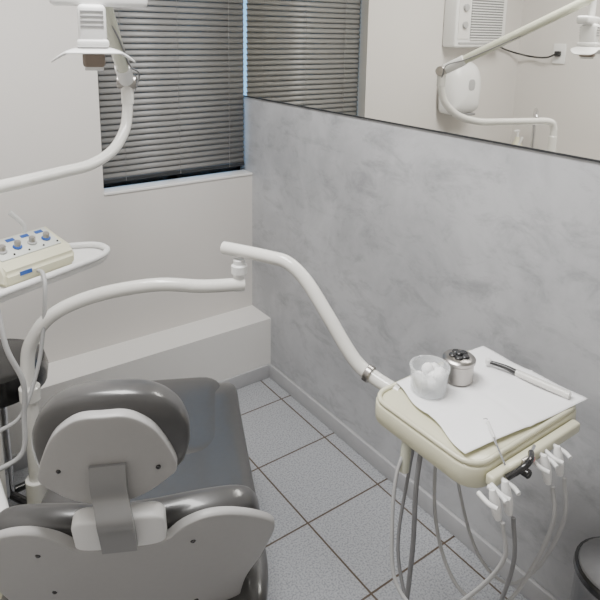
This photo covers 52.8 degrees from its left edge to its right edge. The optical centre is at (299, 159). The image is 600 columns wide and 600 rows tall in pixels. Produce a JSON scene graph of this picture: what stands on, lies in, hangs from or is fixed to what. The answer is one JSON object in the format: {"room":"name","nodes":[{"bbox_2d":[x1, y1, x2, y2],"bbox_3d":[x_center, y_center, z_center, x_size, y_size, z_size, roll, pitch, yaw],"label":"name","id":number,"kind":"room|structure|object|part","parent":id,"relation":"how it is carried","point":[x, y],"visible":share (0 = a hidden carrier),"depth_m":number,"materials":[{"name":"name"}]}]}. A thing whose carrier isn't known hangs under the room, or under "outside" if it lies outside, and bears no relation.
{"room":"dental clinic","nodes":[
{"label":"dental clinic","id":0,"kind":"room"},
{"bbox_2d":[0,480,8,599],"bbox_3d":[-0.880,1.080,1.494,0.300,0.642,0.320,-8,15,-35],"label":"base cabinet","id":1,"kind":"object","parent":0,"point":[3,501],"depth_m":1.46,"materials":[{"name":"white"}]},
{"bbox_2d":[0,0,147,501],"bbox_3d":[-0.631,0.390,1.782,0.593,1.900,0.676,-8,15,-35],"label":"light","id":2,"kind":"object","parent":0,"point":[99,35],"depth_m":1.67,"materials":[{"name":"white plastic"}]},
{"bbox_2d":[0,0,251,362],"bbox_3d":[-1.145,-0.135,2.414,2.100,2.650,0.200,-8,15,-35],"label":"wall","id":3,"kind":"structure","parent":0,"point":[50,115],"depth_m":2.55,"materials":[{"name":"paint"}]},
{"bbox_2d":[97,0,243,183],"bbox_3d":[-0.567,-0.488,2.709,0.717,1.134,0.030,-8,15,-35],"label":"blind","id":4,"kind":"object","parent":3,"relation":"attached to","point":[188,107],"visible":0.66,"depth_m":2.75,"materials":[{"name":"black metal"}]},
{"bbox_3d":[-0.576,0.058,2.825,0.717,0.018,0.022,-8,15,-35],"label":"rail","id":5,"kind":"part","parent":4,"relation":"part of","materials":[{"name":"black metal"}]},
{"bbox_3d":[-0.549,-0.476,2.708,0.002,1.106,0.002,-8,15,-35],"label":"cord","id":6,"kind":"part","parent":4,"relation":"part of","materials":[{"name":"grey fabric"}]},
{"bbox_3d":[-0.337,-0.504,2.856,0.002,1.106,0.002,-8,15,-35],"label":"cord","id":7,"kind":"part","parent":4,"relation":"part of","materials":[{"name":"grey fabric"}]},
{"bbox_2d":[103,166,239,187],"bbox_3d":[-0.609,-0.492,2.776,0.737,1.186,0.040,-8,15,-35],"label":"frame","id":8,"kind":"object","parent":3,"relation":"attached to","point":[122,183],"visible":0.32,"depth_m":2.87,"materials":[{"name":"black metal"}]},
{"bbox_2d":[104,169,252,195],"bbox_3d":[-0.560,0.102,2.819,0.737,0.012,0.090,-8,15,-35],"label":"window sill","id":9,"kind":"structure","parent":3,"relation":"attached to","point":[237,173],"depth_m":2.79,"materials":[{"name":"paint"}]},
{"bbox_2d":[8,377,527,599],"bbox_3d":[-0.195,1.507,1.367,2.300,0.100,3.650,-8,15,-35],"label":"floor","id":10,"kind":"structure","parent":0,"point":[330,508],"depth_m":2.15,"materials":[{"name":"tile"}]},
{"bbox_2d":[0,338,48,504],"bbox_3d":[-1.038,0.965,2.103,0.411,0.630,0.374,-8,15,-35],"label":"stool","id":11,"kind":"object","parent":10,"relation":"on","point":[10,383],"visible":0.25,"depth_m":2.06,"materials":[{"name":"black plastic"}]},
{"bbox_3d":[-1.026,0.718,2.037,0.330,0.120,0.330,-8,15,-35],"label":"stool seat","id":12,"kind":"part","parent":11,"relation":"part of","materials":[{"name":"black plastic"}]},
{"bbox_2d":[0,377,274,599],"bbox_3d":[-0.411,0.830,1.670,0.589,1.092,1.150,-1,12,-8],"label":"dental chair","id":13,"kind":"object","parent":10,"relation":"on","point":[150,494],"depth_m":1.14,"materials":[{"name":"grey leather"}]},
{"bbox_2d":[8,305,270,454],"bbox_3d":[-1.054,1.040,2.505,2.100,0.315,0.178,-8,15,-35],"label":"wall ledge","id":14,"kind":"object","parent":10,"relation":"on","point":[226,345],"visible":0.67,"depth_m":2.76,"materials":[{"name":"paint"}]},
{"bbox_2d":[12,364,269,471],"bbox_3d":[-1.001,1.176,2.455,2.080,0.072,0.012,-8,15,-35],"label":"baseboard","id":15,"kind":"structure","parent":14,"relation":"attached to","point":[241,380],"depth_m":2.96,"materials":[{"name":"tile"}]},
{"bbox_2d":[18,241,579,599],"bbox_3d":[-0.036,0.822,1.672,1.426,1.119,0.545,6,13,23],"label":"dental delivery arm","id":16,"kind":"object","parent":10,"relation":"on","point":[483,466],"visible":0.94,"depth_m":1.40},
{"bbox_3d":[-0.756,0.781,1.713,0.042,0.320,0.042,-8,15,-35],"label":"arm post","id":17,"kind":"part","parent":16,"relation":"part of","materials":[{"name":"white ceramic"}]},
{"bbox_2d":[0,242,109,471],"bbox_3d":[-0.866,0.547,1.709,0.707,0.508,0.434,-8,15,-35],"label":"tray","id":18,"kind":"object","parent":16,"relation":"on","point":[87,255],"visible":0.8,"depth_m":1.62,"materials":[{"name":"white plastic"}]},
{"bbox_3d":[-0.733,0.515,1.626,0.080,0.407,0.190,5,13,21],"label":"scaler cord","id":19,"kind":"part","parent":18,"relation":"part of","materials":[{"name":"grey plastic"}]},
{"bbox_2d":[0,210,73,287],"bbox_3d":[-0.777,0.235,1.708,0.148,0.168,0.220,8,14,32],"label":"ultrasonic scaler","id":20,"kind":"object","parent":18,"relation":"on","point":[21,255],"visible":1,"depth_m":1.70,"materials":[{"name":"beige plastic"}]},
{"bbox_3d":[-0.813,0.244,1.649,0.020,0.024,0.018,8,14,32],"label":"knob","id":21,"kind":"part","parent":20,"relation":"part of","materials":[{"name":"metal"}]},
{"bbox_3d":[-0.789,0.237,1.686,0.020,0.024,0.018,8,14,32],"label":"knob","id":22,"kind":"part","parent":20,"relation":"part of","materials":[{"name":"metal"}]},
{"bbox_3d":[-0.783,0.239,1.713,0.081,0.035,0.185,8,14,32],"label":"panel","id":23,"kind":"part","parent":20,"relation":"part of","materials":[{"name":"grey plastic"}]},
{"bbox_3d":[-0.765,0.229,1.723,0.020,0.024,0.018,8,14,32],"label":"knob","id":24,"kind":"part","parent":20,"relation":"part of","materials":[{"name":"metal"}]},
{"bbox_3d":[-0.740,0.222,1.760,0.020,0.024,0.018,8,14,32],"label":"knob","id":25,"kind":"part","parent":20,"relation":"part of","materials":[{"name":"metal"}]},
{"bbox_3d":[-0.465,0.479,1.694,0.621,0.309,0.054,-1,12,-10],"label":"arm","id":26,"kind":"part","parent":16,"relation":"part of","materials":[{"name":"white metal"}]},
{"bbox_3d":[0.020,0.415,1.627,0.562,0.302,0.057,8,14,31],"label":"arm","id":27,"kind":"part","parent":16,"relation":"part of","materials":[{"name":"white ceramic"}]},
{"bbox_3d":[0.244,0.683,1.397,0.029,0.086,0.024,-8,15,-35],"label":"handle","id":28,"kind":"part","parent":16,"relation":"part of","materials":[{"name":"beige plastic"}]},
{"bbox_2d":[396,346,587,453],"bbox_3d":[0.438,0.570,1.458,0.397,0.010,0.312,-8,15,-35],"label":"paper napkin","id":29,"kind":"object","parent":16,"relation":"on","point":[511,403],"visible":0.75,"depth_m":1.43,"materials":[{"name":"white paper"}]},
{"bbox_2d":[412,362,445,389],"bbox_3d":[0.314,0.529,1.466,0.097,0.068,0.097,-8,15,-35],"label":"cotton balls","id":30,"kind":"object","parent":29,"relation":"on","point":[431,376],"visible":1,"depth_m":1.45,"materials":[{"name":"white fabric"}]},
{"bbox_2d":[442,349,475,386],"bbox_3d":[0.398,0.517,1.515,0.082,0.076,0.082,-8,15,-35],"label":"pot","id":31,"kind":"object","parent":29,"relation":"on","point":[459,364],"visible":0.98,"depth_m":1.49,"materials":[{"name":"silver metal"}]},
{"bbox_3d":[0.399,0.486,1.508,0.019,0.013,0.019,-8,15,-35],"label":"lid knob","id":32,"kind":"part","parent":31,"relation":"part of","materials":[{"name":"black plastic"}]},
{"bbox_2d":[485,358,571,398],"bbox_3d":[0.568,0.547,1.516,0.057,0.020,0.214,-8,15,-35],"label":"dental handpiece","id":33,"kind":"object","parent":29,"relation":"on","point":[548,386],"depth_m":1.50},
{"bbox_3d":[0.468,0.656,1.278,0.020,0.020,0.040,-8,15,-35],"label":"control knob","id":34,"kind":"part","parent":16,"relation":"part of","materials":[{"name":"black plastic"}]},
{"bbox_2d":[571,536,599,599],"bbox_3d":[0.786,1.210,1.527,0.223,0.446,0.216,-8,15,-35],"label":"pedal bin","id":35,"kind":"object","parent":10,"relation":"on","point":[586,559],"visible":1,"depth_m":1.50,"materials":[{"name":"metal"}]},
{"bbox_3d":[0.792,1.012,1.487,0.208,0.041,0.208,-8,15,-35],"label":"bin lid","id":36,"kind":"part","parent":35,"relation":"part of","materials":[{"name":"metal"}]},
{"bbox_2d":[240,3,599,599],"bbox_3d":[0.737,0.048,1.691,0.100,2.650,3.600,-8,15,-35],"label":"wall","id":37,"kind":"structure","parent":0,"point":[422,245],"depth_m":2.07,"materials":[{"name":"paint"}]},
{"bbox_2d":[269,364,557,599],"bbox_3d":[0.751,1.340,1.815,0.014,0.072,3.110,-8,15,-35],"label":"baseboard","id":38,"kind":"structure","parent":37,"relation":"attached to","point":[532,590],"depth_m":2.27,"materials":[{"name":"tile"}]},
{"bbox_2d":[243,0,599,162],"bbox_3d":[0.680,-0.464,1.582,0.007,0.904,3.276,-8,15,-35],"label":"wall mirror","id":39,"kind":"object","parent":37,"relation":"attached to","point":[525,74],"visible":1,"depth_m":1.92,"materials":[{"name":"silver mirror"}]},
{"bbox_2d":[483,418,505,465],"bbox_3d":[0.410,0.594,1.277,0.092,0.007,0.122,-8,15,-35],"label":"probe","id":40,"kind":"object","parent":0,"point":[488,423],"depth_m":1.28,"materials":[{"name":"silver metal"}]}
]}

